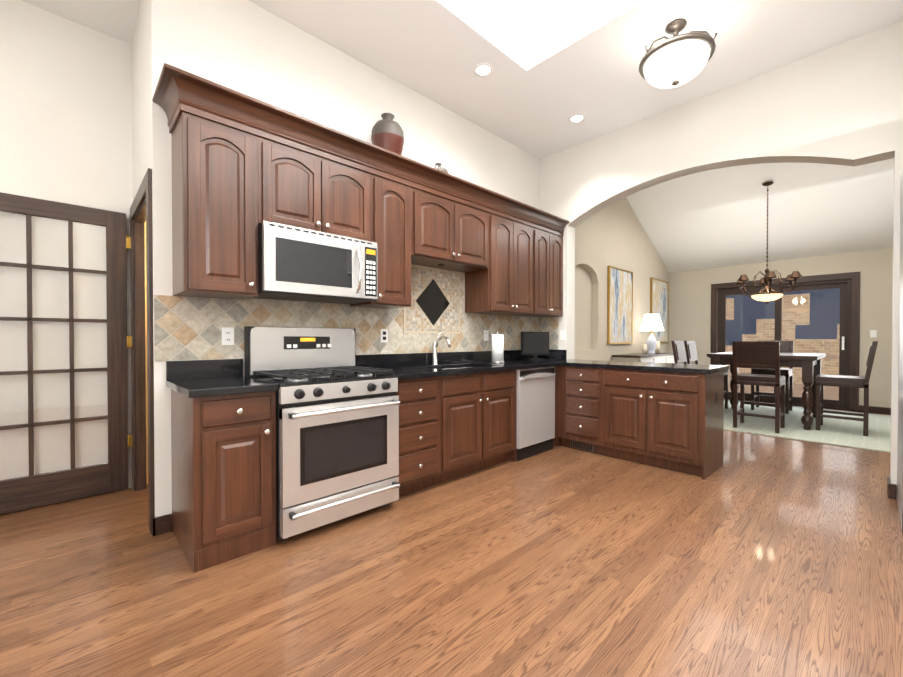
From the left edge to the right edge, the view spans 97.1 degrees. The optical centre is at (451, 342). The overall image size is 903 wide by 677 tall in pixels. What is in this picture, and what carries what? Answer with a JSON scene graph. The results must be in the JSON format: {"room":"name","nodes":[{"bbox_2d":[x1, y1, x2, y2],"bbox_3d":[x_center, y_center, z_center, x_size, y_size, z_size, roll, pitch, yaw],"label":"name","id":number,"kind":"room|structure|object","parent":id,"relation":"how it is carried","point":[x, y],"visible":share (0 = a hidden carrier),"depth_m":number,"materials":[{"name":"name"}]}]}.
{"room":"kitchen","nodes":[
{"label":"kitchen","id":0,"kind":"room"},
{"bbox_2d":[0,0,147,487],"bbox_3d":[-3.514,-1.059,2.217,6.320,4.400,0.120,-1,1,-44],"label":"wall","id":1,"kind":"structure","parent":0,"point":[65,110],"depth_m":2.82,"materials":[{"name":"beige paint"}]},
{"bbox_2d":[0,192,131,513],"bbox_3d":[-2.780,0.069,2.793,0.850,2.108,0.056,-1,1,-44],"label":"french door","id":2,"kind":"structure","parent":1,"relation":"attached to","point":[31,490],"depth_m":2.85,"materials":[{"name":"brown wood"}]},
{"bbox_2d":[131,0,149,484],"bbox_3d":[-2.142,-1.065,2.792,0.060,4.400,0.940,-1,1,-44],"label":"wall","id":3,"kind":"structure","parent":0,"point":[140,105],"depth_m":2.72,"materials":[{"name":"white paint"}]},
{"bbox_2d":[130,168,154,533],"bbox_3d":[-2.113,0.050,2.760,0.080,2.170,1.027,-1,1,-44],"label":"door frame","id":4,"kind":"structure","parent":3,"relation":"attached to","point":[137,318],"depth_m":3.04,"materials":[{"name":"brown wood"}]},
{"bbox_2d":[148,0,668,516],"bbox_3d":[1.399,-1.093,5.447,8.850,4.400,0.140,-1,1,-44],"label":"wall","id":5,"kind":"structure","parent":0,"point":[252,50],"depth_m":3.12,"materials":[{"name":"white paint"}]},
{"bbox_2d":[154,264,558,360],"bbox_3d":[-0.220,-0.314,3.625,3.978,0.817,0.274,-1,1,-44],"label":"tile backsplash","id":6,"kind":"structure","parent":5,"relation":"attached to","point":[187,328],"depth_m":2.99,"materials":[{"name":"beige tile"}]},
{"bbox_2d":[222,327,233,344],"bbox_3d":[-1.465,-0.043,2.615,0.072,0.115,0.008,-1,1,-44],"label":"electrical outlet plate","id":7,"kind":"object","parent":6,"relation":"attached to","point":[227,335],"visible":1,"depth_m":2.61,"materials":[{"name":"white plastic"}]},
{"bbox_2d":[381,329,387,341],"bbox_3d":[-0.582,-0.062,3.456,0.072,0.115,0.008,-1,1,-44],"label":"electrical outlet plate","id":8,"kind":"object","parent":6,"relation":"attached to","point":[384,335],"visible":1,"depth_m":3.45,"materials":[{"name":"white plastic"}]},
{"bbox_2d":[484,330,488,340],"bbox_3d":[0.381,-0.082,4.373,0.072,0.115,0.008,-1,1,-44],"label":"electrical outlet plate","id":9,"kind":"object","parent":6,"relation":"attached to","point":[486,335],"visible":1,"depth_m":4.37,"materials":[{"name":"white plastic"}]},
{"bbox_2d":[152,63,568,316],"bbox_3d":[-0.170,-0.872,3.563,3.976,1.148,0.419,-1,1,-44],"label":"upper cabinet","id":10,"kind":"object","parent":5,"relation":"attached to","point":[244,166],"visible":0.98,"depth_m":2.72,"materials":[{"name":"brown wood"}]},
{"bbox_2d":[252,221,377,303],"bbox_3d":[-0.953,-0.520,2.782,0.792,0.426,0.478,-1,1,-44],"label":"over-the-range microwave","id":11,"kind":"object","parent":10,"relation":"attached to","point":[300,264],"visible":0.96,"depth_m":2.61,"materials":[{"name":"silver metal"}]},
{"bbox_2d":[371,113,403,154],"bbox_3d":[-0.518,-1.643,3.242,0.264,0.398,0.264,-1,1,-44],"label":"vase","id":12,"kind":"object","parent":10,"relation":"on","point":[387,133],"visible":0.75,"depth_m":3.14,"materials":[{"name":"brown"}]},
{"bbox_2d":[434,163,448,173],"bbox_3d":[-0.125,-1.539,3.631,0.215,0.181,0.200,-1,1,-44],"label":"jug vase","id":13,"kind":"object","parent":10,"relation":"on","point":[438,166],"visible":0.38,"depth_m":3.56,"materials":[{"name":"white ceramic"}]},
{"bbox_2d":[403,264,459,333],"bbox_3d":[-0.172,-0.407,3.842,0.720,0.631,0.010,-1,1,-44],"label":"backsplash","id":14,"kind":"structure","parent":5,"relation":"attached to","point":[435,301],"depth_m":3.83,"materials":[{"name":"beige tile"}]},
{"bbox_2d":[607,266,632,343],"bbox_3d":[2.842,-0.611,6.700,0.900,1.250,0.038,-1,1,-44],"label":"picture frame","id":15,"kind":"object","parent":5,"relation":"attached to","point":[619,306],"visible":1,"depth_m":6.65,"materials":[{"name":"paper"}]},
{"bbox_2d":[650,278,668,342],"bbox_3d":[4.145,-0.624,7.941,0.900,1.250,0.038,-1,1,-44],"label":"picture frame","id":16,"kind":"object","parent":5,"relation":"attached to","point":[659,297],"visible":0.79,"depth_m":7.96,"materials":[{"name":"gold metal"}]},
{"bbox_2d":[0,399,902,676],"bbox_3d":[0.984,1.187,2.630,13.370,0.100,9.800,-1,1,-44],"label":"floor","id":17,"kind":"structure","parent":0,"point":[758,555],"depth_m":1.90,"materials":[{"name":"brown wood"}]},
{"bbox_2d":[171,389,275,572],"bbox_3d":[-1.337,0.702,2.326,0.398,0.876,0.626,-1,1,-44],"label":"base cabinet","id":18,"kind":"object","parent":17,"relation":"on","point":[223,454],"depth_m":2.10,"materials":[{"name":"brown wood"}]},
{"bbox_2d":[166,359,278,397],"bbox_3d":[-1.337,0.186,2.303,0.423,0.153,0.652,-1,1,-44],"label":"countertop","id":19,"kind":"structure","parent":18,"relation":"on","point":[198,378],"depth_m":2.38,"materials":[{"name":"black stone"}]},
{"bbox_2d":[244,326,399,540],"bbox_3d":[-0.851,0.513,2.686,0.796,1.245,0.718,-1,1,-44],"label":"range","id":20,"kind":"object","parent":17,"relation":"on","point":[337,433],"visible":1,"depth_m":2.50,"materials":[{"name":"silver metal"}]},
{"bbox_2d":[396,376,442,496],"bbox_3d":[-0.459,0.693,3.162,0.419,0.876,0.626,-1,1,-44],"label":"base cabinet","id":21,"kind":"object","parent":17,"relation":"on","point":[421,399],"depth_m":2.96,"materials":[{"name":"brown wood"}]},
{"bbox_2d":[443,386,516,481],"bbox_3d":[0.047,0.796,3.646,0.980,0.660,0.626,-1,1,-44],"label":"base cabinet","id":22,"kind":"object","parent":17,"relation":"on","point":[480,422],"depth_m":3.39,"materials":[{"name":"brown wood"}]},
{"bbox_2d":[507,366,560,447],"bbox_3d":[1.104,0.677,4.664,0.634,0.876,0.607,-1,1,-44],"label":"base cabinet","id":23,"kind":"object","parent":17,"relation":"on","point":[511,374],"depth_m":4.25,"materials":[{"name":"brown wood"}]},
{"bbox_2d":[356,349,581,379],"bbox_3d":[0.403,0.169,3.960,2.773,0.153,0.652,-1,1,-44],"label":"countertop","id":24,"kind":"structure","parent":23,"relation":"on","point":[406,365],"depth_m":3.74,"materials":[{"name":"black stone"}]},
{"bbox_2d":[431,330,450,364],"bbox_3d":[-0.078,0.043,3.729,0.109,0.332,0.250,-1,1,-44],"label":"faucet","id":25,"kind":"object","parent":24,"relation":"on","point":[434,352],"visible":1,"depth_m":3.76,"materials":[{"name":"silver metal"}]},
{"bbox_2d":[490,331,504,362],"bbox_3d":[0.480,0.041,4.154,0.150,0.327,0.150,-1,1,-44],"label":"paper towel roll","id":26,"kind":"object","parent":24,"relation":"on","point":[497,348],"visible":1,"depth_m":4.10,"materials":[{"name":"white paper"}]},
{"bbox_2d":[521,332,548,359],"bbox_3d":[0.981,0.034,4.673,0.380,0.330,0.140,0,1,-26],"label":"television","id":27,"kind":"object","parent":24,"relation":"on","point":[534,344],"visible":1,"depth_m":4.65,"materials":[{"name":"black plastic"}]},
{"bbox_2d":[516,367,555,460],"bbox_3d":[0.663,0.686,4.189,0.620,0.868,0.632,-1,1,-44],"label":"dishwasher","id":28,"kind":"object","parent":17,"relation":"on","point":[535,411],"visible":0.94,"depth_m":3.95,"materials":[{"name":"silver metal"}]},
{"bbox_2d":[558,366,597,453],"bbox_3d":[1.520,0.681,4.301,0.618,0.875,0.488,-1,1,-44],"label":"base cabinet","id":29,"kind":"object","parent":17,"relation":"on","point":[577,386],"depth_m":4.09,"materials":[{"name":"brown wood"}]},
{"bbox_2d":[570,440,593,451],"bbox_3d":[1.357,1.069,4.152,0.006,0.080,0.260,-1,1,-44],"label":"air vent register","id":30,"kind":"object","parent":29,"relation":"attached to","point":[582,445],"visible":0.96,"depth_m":4.14,"materials":[{"name":"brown metal"}]},
{"bbox_2d":[612,353,674,362],"bbox_3d":[3.414,0.641,6.946,1.790,0.900,0.454,-1,1,-44],"label":"console table","id":31,"kind":"object","parent":17,"relation":"on","point":[657,357],"visible":0.08,"depth_m":6.52,"materials":[{"name":"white wood"}]},
{"bbox_2d":[642,344,646,353],"bbox_3d":[3.326,0.106,6.880,0.080,0.170,0.080,-1,1,-44],"label":"pillar candle","id":32,"kind":"object","parent":31,"relation":"on","point":[644,348],"visible":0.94,"depth_m":6.85,"materials":[{"name":"beige wax"}]},
{"bbox_2d":[639,314,663,353],"bbox_3d":[3.550,-0.161,7.077,0.400,0.700,0.400,-1,1,-44],"label":"table lamp","id":33,"kind":"object","parent":31,"relation":"on","point":[651,322],"visible":0.98,"depth_m":6.99,"materials":[{"name":"white ceramic"}]},
{"bbox_2d":[655,341,659,352],"bbox_3d":[3.768,0.076,7.300,0.080,0.220,0.080,-1,1,-44],"label":"pillar candle","id":34,"kind":"object","parent":31,"relation":"on","point":[657,349],"visible":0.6,"depth_m":7.26,"materials":[{"name":"beige wax"}]},
{"bbox_2d":[598,368,723,479],"bbox_3d":[1.994,0.687,3.805,0.619,0.875,0.885,-1,1,-44],"label":"base cabinet","id":35,"kind":"object","parent":17,"relation":"on","point":[674,421],"depth_m":3.55,"materials":[{"name":"brown wood"}]},
{"bbox_2d":[562,360,728,373],"bbox_3d":[1.868,0.226,3.952,0.663,0.038,1.350,-1,1,-44],"label":"countertop","id":36,"kind":"structure","parent":35,"relation":"on","point":[648,366],"depth_m":3.71,"materials":[{"name":"black stone"}]},
{"bbox_2d":[724,400,890,452],"bbox_3d":[4.688,1.096,5.902,2.850,0.011,2.530,-1,1,-44],"label":"dining rug","id":37,"kind":"object","parent":17,"relation":"on","point":[841,432],"visible":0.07,"depth_m":5.12,"materials":[{"name":"white carpet"}]},
{"bbox_2d":[671,341,686,363],"bbox_3d":[3.776,0.526,6.180,0.470,1.120,0.539,-1,1,-44],"label":"chair","id":38,"kind":"object","parent":37,"relation":"on","point":[679,351],"visible":0.35,"depth_m":6.24,"materials":[{"name":"white fabric"}]},
{"bbox_2d":[684,340,728,408],"bbox_3d":[4.210,0.522,6.594,0.470,1.120,0.539,-1,1,-44],"label":"chair","id":39,"kind":"object","parent":37,"relation":"on","point":[691,350],"visible":0.42,"depth_m":6.59,"materials":[{"name":"white fabric"}]},
{"bbox_2d":[732,341,784,433],"bbox_3d":[3.956,0.537,5.136,0.539,1.120,0.470,-1,1,-44],"label":"chair","id":40,"kind":"object","parent":37,"relation":"on","point":[758,354],"visible":1,"depth_m":5.02,"materials":[{"name":"brown wood"}]},
{"bbox_2d":[707,352,825,429],"bbox_3d":[4.566,0.623,5.787,1.320,0.935,1.180,-1,1,-44],"label":"dining table","id":41,"kind":"object","parent":37,"relation":"on","point":[809,364],"visible":0.54,"depth_m":5.13,"materials":[{"name":"brown wood"}]},
{"bbox_2d":[751,341,793,413],"bbox_3d":[5.175,0.523,6.436,0.539,1.120,0.470,-1,1,-44],"label":"chair","id":42,"kind":"object","parent":37,"relation":"on","point":[787,347],"visible":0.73,"depth_m":6.38,"materials":[{"name":"brown wood"}]},
{"bbox_2d":[815,341,877,435],"bbox_3d":[4.935,0.539,4.992,0.470,1.120,0.539,-1,1,-44],"label":"chair","id":43,"kind":"object","parent":37,"relation":"on","point":[821,380],"visible":0.98,"depth_m":4.86,"materials":[{"name":"brown wood"}]},
{"bbox_2d":[897,170,902,532],"bbox_3d":[3.251,-0.010,2.257,0.835,2.300,0.932,-1,1,-44],"label":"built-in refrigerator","id":44,"kind":"object","parent":17,"relation":"on","point":[900,440],"visible":1,"depth_m":2.66,"materials":[{"name":"grey metal"}]},
{"bbox_2d":[21,0,902,158],"bbox_3d":[-0.018,-2.679,0.241,8.680,0.780,7.780,-1,1,-44],"label":"ceiling","id":45,"kind":"structure","parent":0,"point":[555,64],"depth_m":3.15,"materials":[{"name":"white paint"}]},
{"bbox_2d":[473,63,492,76],"bbox_3d":[0.271,-2.318,3.392,0.170,0.006,0.170,-1,1,-44],"label":"recessed light","id":46,"kind":"object","parent":45,"relation":"in","point":[483,70],"visible":1,"depth_m":3.39,"materials":[{"name":"white plastic"}]},
{"bbox_2d":[568,114,584,122],"bbox_3d":[1.301,-2.326,4.138,0.170,0.006,0.170,-1,1,-44],"label":"recessed light","id":47,"kind":"object","parent":45,"relation":"in","point":[577,118],"visible":1,"depth_m":4.14,"materials":[{"name":"white plastic"}]},
{"bbox_2d":[639,19,717,88],"bbox_3d":[1.644,-2.098,2.910,0.490,0.437,0.506,-1,1,-44],"label":"ceiling light fixture","id":48,"kind":"object","parent":45,"relation":"attached to","point":[676,60],"visible":1,"depth_m":2.81,"materials":[{"name":"white glass"}]},
{"bbox_2d":[540,20,902,498],"bbox_3d":[3.467,-1.065,2.761,0.180,4.400,6.600,-1,1,-44],"label":"wall","id":49,"kind":"structure","parent":0,"point":[841,104],"depth_m":3.44,"materials":[{"name":"white paint"}]},
{"bbox_2d":[560,330,565,339],"bbox_3d":[1.353,-0.097,4.853,0.010,0.115,0.072,-1,1,-44],"label":"light switch","id":50,"kind":"object","parent":49,"relation":"attached to","point":[562,334],"visible":1,"depth_m":4.85,"materials":[{"name":"white plastic"}]},
{"bbox_2d":[887,477,896,493],"bbox_3d":[3.808,1.085,2.568,0.016,0.105,1.356,-1,1,-44],"label":"baseboard","id":51,"kind":"structure","parent":49,"relation":"attached to","point":[891,488],"depth_m":2.91,"materials":[{"name":"brown wood"}]},
{"bbox_2d":[626,158,893,272],"bbox_3d":[4.406,-2.038,5.165,4.870,1.310,4.640,-1,1,-44],"label":"ceiling","id":52,"kind":"structure","parent":0,"point":[713,218],"depth_m":6.23,"materials":[{"name":"white paint"}]},
{"bbox_2d":[736,182,801,303],"bbox_3d":[4.566,-1.433,5.766,0.791,1.746,0.788,-1,1,-44],"label":"dining chandelier","id":53,"kind":"object","parent":52,"relation":"hanging from","point":[766,296],"visible":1,"depth_m":5.74,"materials":[{"name":"brown metal"}]},
{"bbox_2d":[669,248,892,407],"bbox_3d":[6.167,-0.217,6.779,0.120,2.620,4.520,-1,1,-44],"label":"wall","id":54,"kind":"structure","parent":0,"point":[689,305],"depth_m":6.60,"materials":[{"name":"beige paint"}]},
{"bbox_2d":[717,279,850,410],"bbox_3d":[5.830,0.026,7.123,0.098,2.127,1.834,-1,1,-44],"label":"sliding patio door","id":55,"kind":"structure","parent":54,"relation":"in","point":[844,351],"depth_m":6.82,"materials":[{"name":"brown"}]},
{"bbox_2d":[710,272,859,411],"bbox_3d":[5.785,-0.025,7.080,0.020,2.230,2.040,-1,1,-44],"label":"door frame","id":56,"kind":"structure","parent":54,"relation":"attached to","point":[854,277],"depth_m":6.40,"materials":[{"name":"brown wood"}]},
{"bbox_2d":[870,330,876,337],"bbox_3d":[6.596,-0.141,6.235,0.010,0.115,0.072,-1,1,-44],"label":"light switch","id":57,"kind":"object","parent":54,"relation":"attached to","point":[873,333],"visible":1,"depth_m":6.23,"materials":[{"name":"white plastic"}]},
{"bbox_2d":[859,405,890,414],"bbox_3d":[7.030,1.051,5.785,0.019,0.105,1.570,-1,1,-44],"label":"baseboard","id":58,"kind":"structure","parent":54,"relation":"attached to","point":[872,409],"depth_m":6.20,"materials":[{"name":"brown wood"}]},
{"label":"outside","id":59,"kind":"structure","parent":0,"visible":0},
{"bbox_2d":[726,288,850,399],"bbox_3d":[10.132,-1.690,12.280,13.230,6.150,17.000,-1,1,-44],"label":"neighbouring house","id":60,"kind":"structure","parent":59,"point":[754,308],"depth_m":11.26,"materials":[{"name":"brick"}]}
]}

